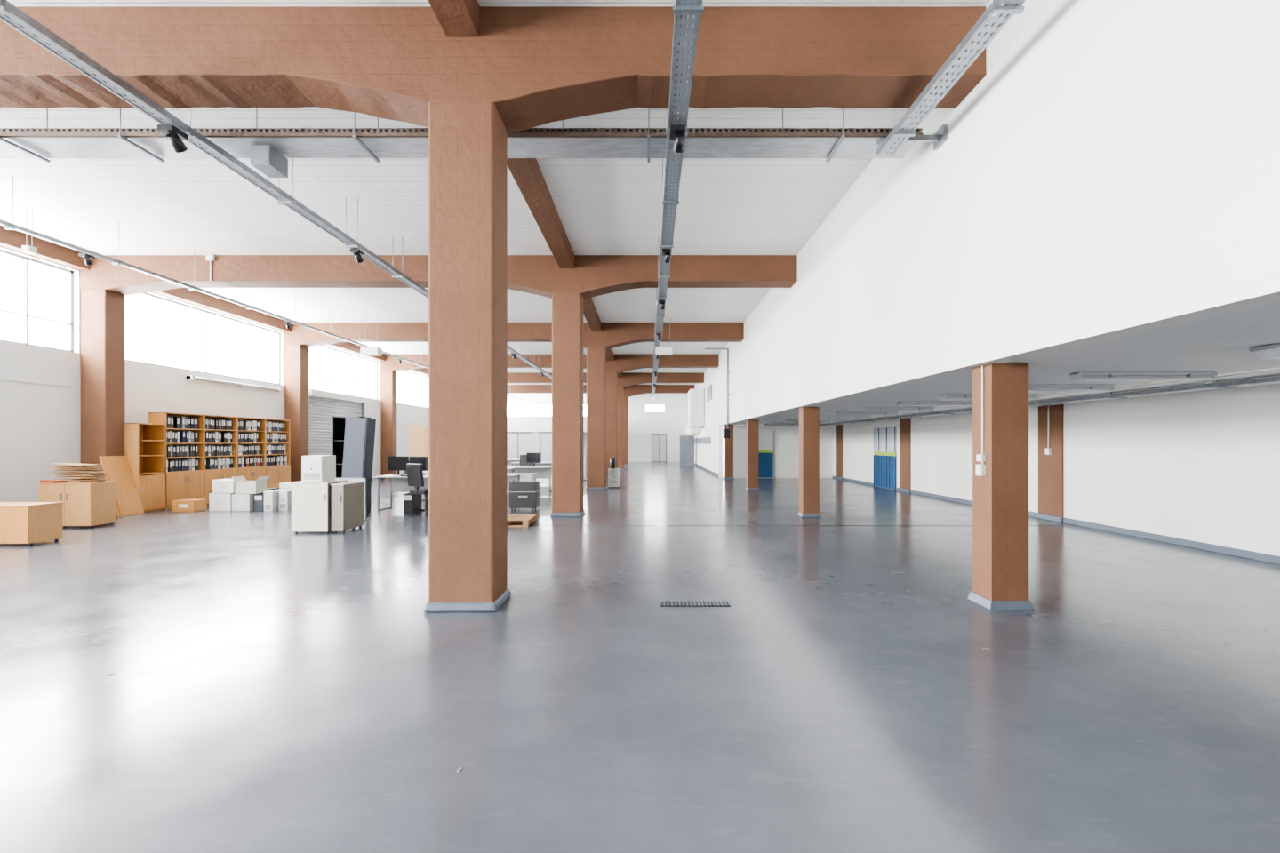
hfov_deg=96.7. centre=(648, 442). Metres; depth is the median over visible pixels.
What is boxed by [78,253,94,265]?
track spotlight
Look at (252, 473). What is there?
bookcase
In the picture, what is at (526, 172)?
beam
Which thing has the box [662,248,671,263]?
track spotlight
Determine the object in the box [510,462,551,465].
office desk
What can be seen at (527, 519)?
wooden pallet
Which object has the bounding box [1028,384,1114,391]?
fluorescent light fixture
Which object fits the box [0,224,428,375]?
beam
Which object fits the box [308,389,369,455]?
door
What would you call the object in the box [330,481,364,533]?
pedestal
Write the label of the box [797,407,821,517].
column
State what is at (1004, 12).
cable tray
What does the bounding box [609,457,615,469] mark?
roll
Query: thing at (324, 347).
window
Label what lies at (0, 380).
trim
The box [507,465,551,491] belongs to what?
office desk
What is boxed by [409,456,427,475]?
computer monitor
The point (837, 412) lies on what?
fluorescent light fixture
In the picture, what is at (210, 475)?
bookcase
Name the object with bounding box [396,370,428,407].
window
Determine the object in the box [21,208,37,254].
junction box
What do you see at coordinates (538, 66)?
ceiling beam
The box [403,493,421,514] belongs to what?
computer tower
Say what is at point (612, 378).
column
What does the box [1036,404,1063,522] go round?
pilaster
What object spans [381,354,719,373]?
ceiling beam
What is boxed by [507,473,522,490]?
office desk
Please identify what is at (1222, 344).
ceiling
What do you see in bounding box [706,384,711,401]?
air vent
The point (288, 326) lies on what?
track spotlight
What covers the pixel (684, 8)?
cable tray
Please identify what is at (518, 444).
partition wall
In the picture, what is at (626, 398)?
column
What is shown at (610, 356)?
beam
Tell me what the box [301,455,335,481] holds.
computer tower
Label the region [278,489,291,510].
computer tower
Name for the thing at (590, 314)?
beam
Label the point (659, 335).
track spotlight
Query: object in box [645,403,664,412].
window
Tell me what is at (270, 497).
computer tower
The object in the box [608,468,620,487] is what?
pedestal
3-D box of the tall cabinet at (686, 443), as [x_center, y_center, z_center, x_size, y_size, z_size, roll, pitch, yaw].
[2.350,0.520,35.235,0.916,1.900,0.540,0,0,0]
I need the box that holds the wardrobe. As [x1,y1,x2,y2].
[408,424,428,471]
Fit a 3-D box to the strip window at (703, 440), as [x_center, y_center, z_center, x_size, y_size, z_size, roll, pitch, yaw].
[2.917,-0.100,33.500,0.045,0.340,13.000,0,0,0]
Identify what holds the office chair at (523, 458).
on the floor
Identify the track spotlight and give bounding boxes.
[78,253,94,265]
[157,124,187,152]
[282,321,291,328]
[350,248,363,263]
[656,333,661,340]
[658,299,664,309]
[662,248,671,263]
[669,124,685,152]
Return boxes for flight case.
[508,480,540,511]
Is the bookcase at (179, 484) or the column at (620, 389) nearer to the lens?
the bookcase at (179, 484)
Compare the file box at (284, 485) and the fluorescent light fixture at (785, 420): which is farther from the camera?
the fluorescent light fixture at (785, 420)
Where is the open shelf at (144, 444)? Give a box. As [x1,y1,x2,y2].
[124,423,165,512]
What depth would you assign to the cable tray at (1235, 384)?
7.75 m
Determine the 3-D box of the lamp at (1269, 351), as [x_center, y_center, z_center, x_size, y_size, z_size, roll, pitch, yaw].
[4.620,-0.665,4.150,0.320,0.090,0.320,0,0,0]
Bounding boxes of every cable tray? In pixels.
[0,0,585,399]
[0,107,923,162]
[0,175,522,399]
[651,0,703,399]
[819,376,1279,426]
[876,0,1025,156]
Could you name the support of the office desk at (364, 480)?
on the floor
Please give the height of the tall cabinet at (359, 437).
1.983 m
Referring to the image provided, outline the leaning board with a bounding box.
[98,456,143,517]
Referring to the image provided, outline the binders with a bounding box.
[166,416,287,471]
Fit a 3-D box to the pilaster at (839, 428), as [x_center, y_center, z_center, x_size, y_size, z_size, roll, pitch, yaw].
[7.575,0.385,22.625,0.050,2.170,0.670,0,0,0]
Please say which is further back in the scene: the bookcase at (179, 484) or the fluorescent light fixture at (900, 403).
the bookcase at (179, 484)
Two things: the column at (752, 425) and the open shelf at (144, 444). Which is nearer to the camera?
the open shelf at (144, 444)
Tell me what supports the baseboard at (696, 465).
attached to the wall at (1112, 170)
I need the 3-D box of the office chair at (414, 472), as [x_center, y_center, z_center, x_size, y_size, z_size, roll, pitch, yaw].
[-4.530,0.944,11.510,0.580,1.048,0.590,0,0,31]
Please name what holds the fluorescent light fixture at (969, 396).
attached to the ceiling at (1222, 344)
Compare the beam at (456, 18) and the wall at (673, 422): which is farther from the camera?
the wall at (673, 422)
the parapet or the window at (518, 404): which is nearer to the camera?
the parapet
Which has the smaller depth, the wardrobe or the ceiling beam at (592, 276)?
the ceiling beam at (592, 276)
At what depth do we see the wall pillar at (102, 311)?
11.30 m
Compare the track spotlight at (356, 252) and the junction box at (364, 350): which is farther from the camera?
the junction box at (364, 350)
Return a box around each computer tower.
[254,493,263,511]
[264,489,286,511]
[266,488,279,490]
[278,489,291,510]
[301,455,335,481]
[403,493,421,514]
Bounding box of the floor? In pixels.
[0,462,1279,852]
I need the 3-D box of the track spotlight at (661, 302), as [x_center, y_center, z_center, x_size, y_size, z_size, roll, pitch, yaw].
[0.276,-2.879,11.908,0.137,0.182,0.177,0,0,0]
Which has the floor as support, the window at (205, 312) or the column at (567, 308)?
the column at (567, 308)
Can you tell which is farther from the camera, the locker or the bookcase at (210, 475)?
the bookcase at (210, 475)
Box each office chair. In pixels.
[404,460,428,504]
[406,464,428,517]
[515,455,533,465]
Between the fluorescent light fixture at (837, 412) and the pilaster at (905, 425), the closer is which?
the fluorescent light fixture at (837, 412)
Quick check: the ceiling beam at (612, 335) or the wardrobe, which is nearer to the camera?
the ceiling beam at (612, 335)
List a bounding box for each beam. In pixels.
[0,6,985,132]
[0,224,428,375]
[80,255,797,299]
[284,322,743,349]
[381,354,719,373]
[427,0,479,36]
[507,158,575,268]
[507,372,703,387]
[507,384,694,397]
[583,297,601,331]
[606,348,614,360]
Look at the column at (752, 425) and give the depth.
17.40 m
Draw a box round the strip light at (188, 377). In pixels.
[186,375,281,391]
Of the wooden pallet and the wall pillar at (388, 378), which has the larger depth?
the wall pillar at (388, 378)
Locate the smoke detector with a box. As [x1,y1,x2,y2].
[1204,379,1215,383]
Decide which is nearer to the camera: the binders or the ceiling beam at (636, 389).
the binders
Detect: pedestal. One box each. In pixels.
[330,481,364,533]
[517,473,536,480]
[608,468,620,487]
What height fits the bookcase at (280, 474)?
2.130 m
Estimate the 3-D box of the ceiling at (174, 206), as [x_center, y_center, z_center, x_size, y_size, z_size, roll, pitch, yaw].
[-4.230,-3.845,17.900,14.740,0.250,50.800,0,0,0]
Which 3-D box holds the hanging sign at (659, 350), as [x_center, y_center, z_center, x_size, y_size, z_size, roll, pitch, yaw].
[0.450,-3.170,16.995,0.500,1.100,0.260,0,0,0]
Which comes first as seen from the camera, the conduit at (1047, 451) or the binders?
the conduit at (1047, 451)
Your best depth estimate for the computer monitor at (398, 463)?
12.73 m
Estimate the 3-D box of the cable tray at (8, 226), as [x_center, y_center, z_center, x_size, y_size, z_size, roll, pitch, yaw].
[-8.900,-3.385,20.500,0.110,0.830,39.000,0,0,0]
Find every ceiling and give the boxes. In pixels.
[0,0,991,384]
[723,302,1279,429]
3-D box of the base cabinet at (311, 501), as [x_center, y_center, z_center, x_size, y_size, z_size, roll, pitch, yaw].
[-5.450,1.055,9.435,0.596,0.830,0.640,0,0,0]
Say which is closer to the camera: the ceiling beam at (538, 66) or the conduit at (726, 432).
the ceiling beam at (538, 66)
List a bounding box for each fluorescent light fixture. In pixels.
[763,424,799,425]
[773,422,799,423]
[784,420,830,423]
[819,415,871,417]
[819,417,848,420]
[836,411,898,415]
[862,407,934,411]
[896,400,972,406]
[939,393,972,399]
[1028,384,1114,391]
[1028,393,1039,399]
[1069,371,1217,381]
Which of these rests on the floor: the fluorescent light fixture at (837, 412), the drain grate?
the drain grate
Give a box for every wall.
[0,246,428,502]
[507,393,687,462]
[507,432,551,462]
[688,0,1279,477]
[832,384,1279,556]
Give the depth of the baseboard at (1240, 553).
8.55 m
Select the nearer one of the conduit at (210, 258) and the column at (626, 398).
the conduit at (210, 258)
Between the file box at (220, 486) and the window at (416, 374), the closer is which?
the file box at (220, 486)
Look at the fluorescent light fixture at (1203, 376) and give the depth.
5.70 m
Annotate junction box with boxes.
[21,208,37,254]
[250,144,287,177]
[360,315,382,355]
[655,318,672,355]
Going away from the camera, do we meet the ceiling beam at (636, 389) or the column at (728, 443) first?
the column at (728, 443)
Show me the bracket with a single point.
(940, 137)
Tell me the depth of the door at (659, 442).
42.93 m
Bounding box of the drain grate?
[659,601,730,606]
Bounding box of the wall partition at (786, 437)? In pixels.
[733,425,832,478]
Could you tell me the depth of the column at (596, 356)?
17.62 m
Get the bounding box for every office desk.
[336,478,371,520]
[374,474,428,511]
[421,471,428,499]
[507,459,519,465]
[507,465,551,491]
[507,467,516,495]
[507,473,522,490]
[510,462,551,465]
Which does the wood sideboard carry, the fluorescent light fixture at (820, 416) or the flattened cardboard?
the flattened cardboard
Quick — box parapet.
[507,416,586,433]
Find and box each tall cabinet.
[341,416,375,515]
[679,435,694,466]
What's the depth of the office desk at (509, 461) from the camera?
25.08 m
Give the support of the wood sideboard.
on the floor
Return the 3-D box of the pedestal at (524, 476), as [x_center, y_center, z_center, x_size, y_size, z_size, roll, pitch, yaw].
[-3.350,1.160,15.436,0.516,0.620,0.538,0,0,0]
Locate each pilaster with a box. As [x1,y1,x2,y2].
[836,424,842,479]
[899,418,911,493]
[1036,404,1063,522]
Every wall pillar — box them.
[80,289,125,480]
[284,344,308,482]
[380,364,396,475]
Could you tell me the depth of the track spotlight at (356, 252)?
8.77 m
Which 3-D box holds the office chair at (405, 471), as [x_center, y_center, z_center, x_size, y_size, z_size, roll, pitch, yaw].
[-5.480,0.944,13.509,0.590,1.048,0.580,0,0,-36]
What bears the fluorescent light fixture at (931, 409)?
attached to the ceiling at (1222, 344)
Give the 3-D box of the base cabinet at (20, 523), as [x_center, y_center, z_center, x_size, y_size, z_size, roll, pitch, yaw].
[-9.255,1.180,8.260,1.006,0.580,0.490,0,0,0]
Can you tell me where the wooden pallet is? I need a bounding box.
[507,513,537,527]
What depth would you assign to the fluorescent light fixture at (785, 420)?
17.83 m
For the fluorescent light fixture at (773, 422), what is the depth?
19.53 m
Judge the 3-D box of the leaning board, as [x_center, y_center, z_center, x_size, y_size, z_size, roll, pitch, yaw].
[-10.581,0.874,11.435,0.406,1.202,0.570,0,0,0]
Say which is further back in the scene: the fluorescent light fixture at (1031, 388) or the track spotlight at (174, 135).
the fluorescent light fixture at (1031, 388)
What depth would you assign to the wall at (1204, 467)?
8.57 m
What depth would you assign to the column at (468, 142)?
4.96 m
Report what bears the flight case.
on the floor
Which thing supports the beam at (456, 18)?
attached to the ceiling at (174, 206)
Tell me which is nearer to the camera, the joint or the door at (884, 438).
the joint
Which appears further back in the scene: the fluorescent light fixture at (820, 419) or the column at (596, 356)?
the column at (596, 356)
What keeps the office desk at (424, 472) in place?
on the floor
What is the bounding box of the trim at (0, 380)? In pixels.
[0,379,75,387]
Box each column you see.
[423,101,511,611]
[550,293,584,516]
[585,346,607,489]
[606,372,617,477]
[617,386,623,470]
[624,396,628,465]
[723,424,734,479]
[745,419,759,490]
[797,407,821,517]
[967,362,1034,609]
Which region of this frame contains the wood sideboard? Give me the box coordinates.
[37,480,116,527]
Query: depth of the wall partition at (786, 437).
23.50 m
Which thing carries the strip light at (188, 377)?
attached to the wall at (40, 425)
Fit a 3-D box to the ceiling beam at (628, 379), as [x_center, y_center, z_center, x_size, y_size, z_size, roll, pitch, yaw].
[-4.170,-3.340,30.520,14.220,0.760,0.500,0,0,0]
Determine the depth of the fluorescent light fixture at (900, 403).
9.74 m
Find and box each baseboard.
[694,463,718,477]
[832,475,1279,564]
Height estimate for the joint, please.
0.003 m
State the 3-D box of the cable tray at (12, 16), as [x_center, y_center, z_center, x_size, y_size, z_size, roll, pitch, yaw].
[-4.520,-3.385,18.500,0.190,0.830,43.000,0,0,0]
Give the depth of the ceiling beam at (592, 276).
11.28 m
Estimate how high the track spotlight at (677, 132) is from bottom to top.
0.202 m
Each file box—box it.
[208,493,234,511]
[212,480,243,493]
[232,476,269,494]
[232,493,259,511]
[279,482,291,489]
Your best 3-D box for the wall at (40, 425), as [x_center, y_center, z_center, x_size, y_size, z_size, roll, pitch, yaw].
[-11.425,-1.250,17.900,0.250,5.440,50.800,0,0,0]
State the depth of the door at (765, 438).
23.44 m
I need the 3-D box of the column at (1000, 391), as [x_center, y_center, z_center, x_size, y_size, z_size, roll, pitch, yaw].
[3.188,0.383,5.180,0.406,2.175,0.362,0,0,0]
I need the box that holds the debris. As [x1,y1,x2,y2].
[106,570,989,773]
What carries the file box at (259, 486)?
on the file box at (240, 502)
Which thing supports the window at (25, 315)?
in the wall at (40, 425)
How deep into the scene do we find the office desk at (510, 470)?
16.39 m
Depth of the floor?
3.43 m
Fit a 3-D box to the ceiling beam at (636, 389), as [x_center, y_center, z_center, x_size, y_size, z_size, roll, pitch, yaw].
[-4.170,-3.340,36.850,14.220,0.760,0.500,0,0,0]
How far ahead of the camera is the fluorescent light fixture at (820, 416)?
14.54 m
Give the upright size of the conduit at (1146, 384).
0.040 m
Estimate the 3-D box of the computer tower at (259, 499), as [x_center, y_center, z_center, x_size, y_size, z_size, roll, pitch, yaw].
[-8.365,1.290,12.413,0.190,0.360,0.474,0,0,0]
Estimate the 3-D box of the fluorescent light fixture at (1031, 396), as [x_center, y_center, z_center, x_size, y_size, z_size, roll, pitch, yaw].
[5.299,-0.670,7.856,0.715,0.080,0.915,0,0,0]
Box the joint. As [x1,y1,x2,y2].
[528,525,1076,526]
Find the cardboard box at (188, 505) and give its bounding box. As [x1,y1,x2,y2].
[172,498,207,511]
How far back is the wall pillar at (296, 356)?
17.63 m
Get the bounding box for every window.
[0,249,73,352]
[125,293,279,384]
[308,345,377,399]
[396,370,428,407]
[507,403,551,415]
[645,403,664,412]
[694,437,711,444]
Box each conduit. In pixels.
[205,254,215,280]
[704,348,730,439]
[792,368,1279,426]
[1045,405,1050,455]
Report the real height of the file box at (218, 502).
0.386 m
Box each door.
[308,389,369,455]
[651,434,666,462]
[758,431,774,478]
[873,426,896,489]
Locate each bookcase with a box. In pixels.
[148,412,204,510]
[204,415,237,503]
[237,416,265,480]
[265,418,290,488]
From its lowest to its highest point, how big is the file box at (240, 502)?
0.366 m
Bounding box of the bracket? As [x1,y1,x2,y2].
[905,123,947,150]
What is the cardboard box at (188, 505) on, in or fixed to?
on the floor
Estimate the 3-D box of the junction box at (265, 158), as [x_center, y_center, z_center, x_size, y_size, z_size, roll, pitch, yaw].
[-4.000,-2.965,5.995,0.200,0.210,0.310,0,0,0]
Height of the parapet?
3.300 m
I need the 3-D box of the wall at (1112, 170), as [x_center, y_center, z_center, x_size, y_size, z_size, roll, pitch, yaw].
[3.029,-1.250,17.900,0.222,5.440,50.200,0,0,0]
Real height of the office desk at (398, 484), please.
0.740 m
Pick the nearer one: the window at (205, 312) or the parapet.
the window at (205, 312)
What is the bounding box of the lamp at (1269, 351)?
[1250,343,1279,359]
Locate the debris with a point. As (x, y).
(460, 768)
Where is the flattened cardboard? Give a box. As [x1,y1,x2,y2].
[40,463,111,482]
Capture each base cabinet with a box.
[0,502,63,545]
[290,480,348,533]
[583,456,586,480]
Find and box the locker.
[332,416,371,510]
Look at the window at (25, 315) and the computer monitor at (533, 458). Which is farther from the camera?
the computer monitor at (533, 458)
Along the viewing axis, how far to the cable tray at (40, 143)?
5.86 m
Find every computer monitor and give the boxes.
[387,456,408,475]
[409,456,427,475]
[526,452,541,466]

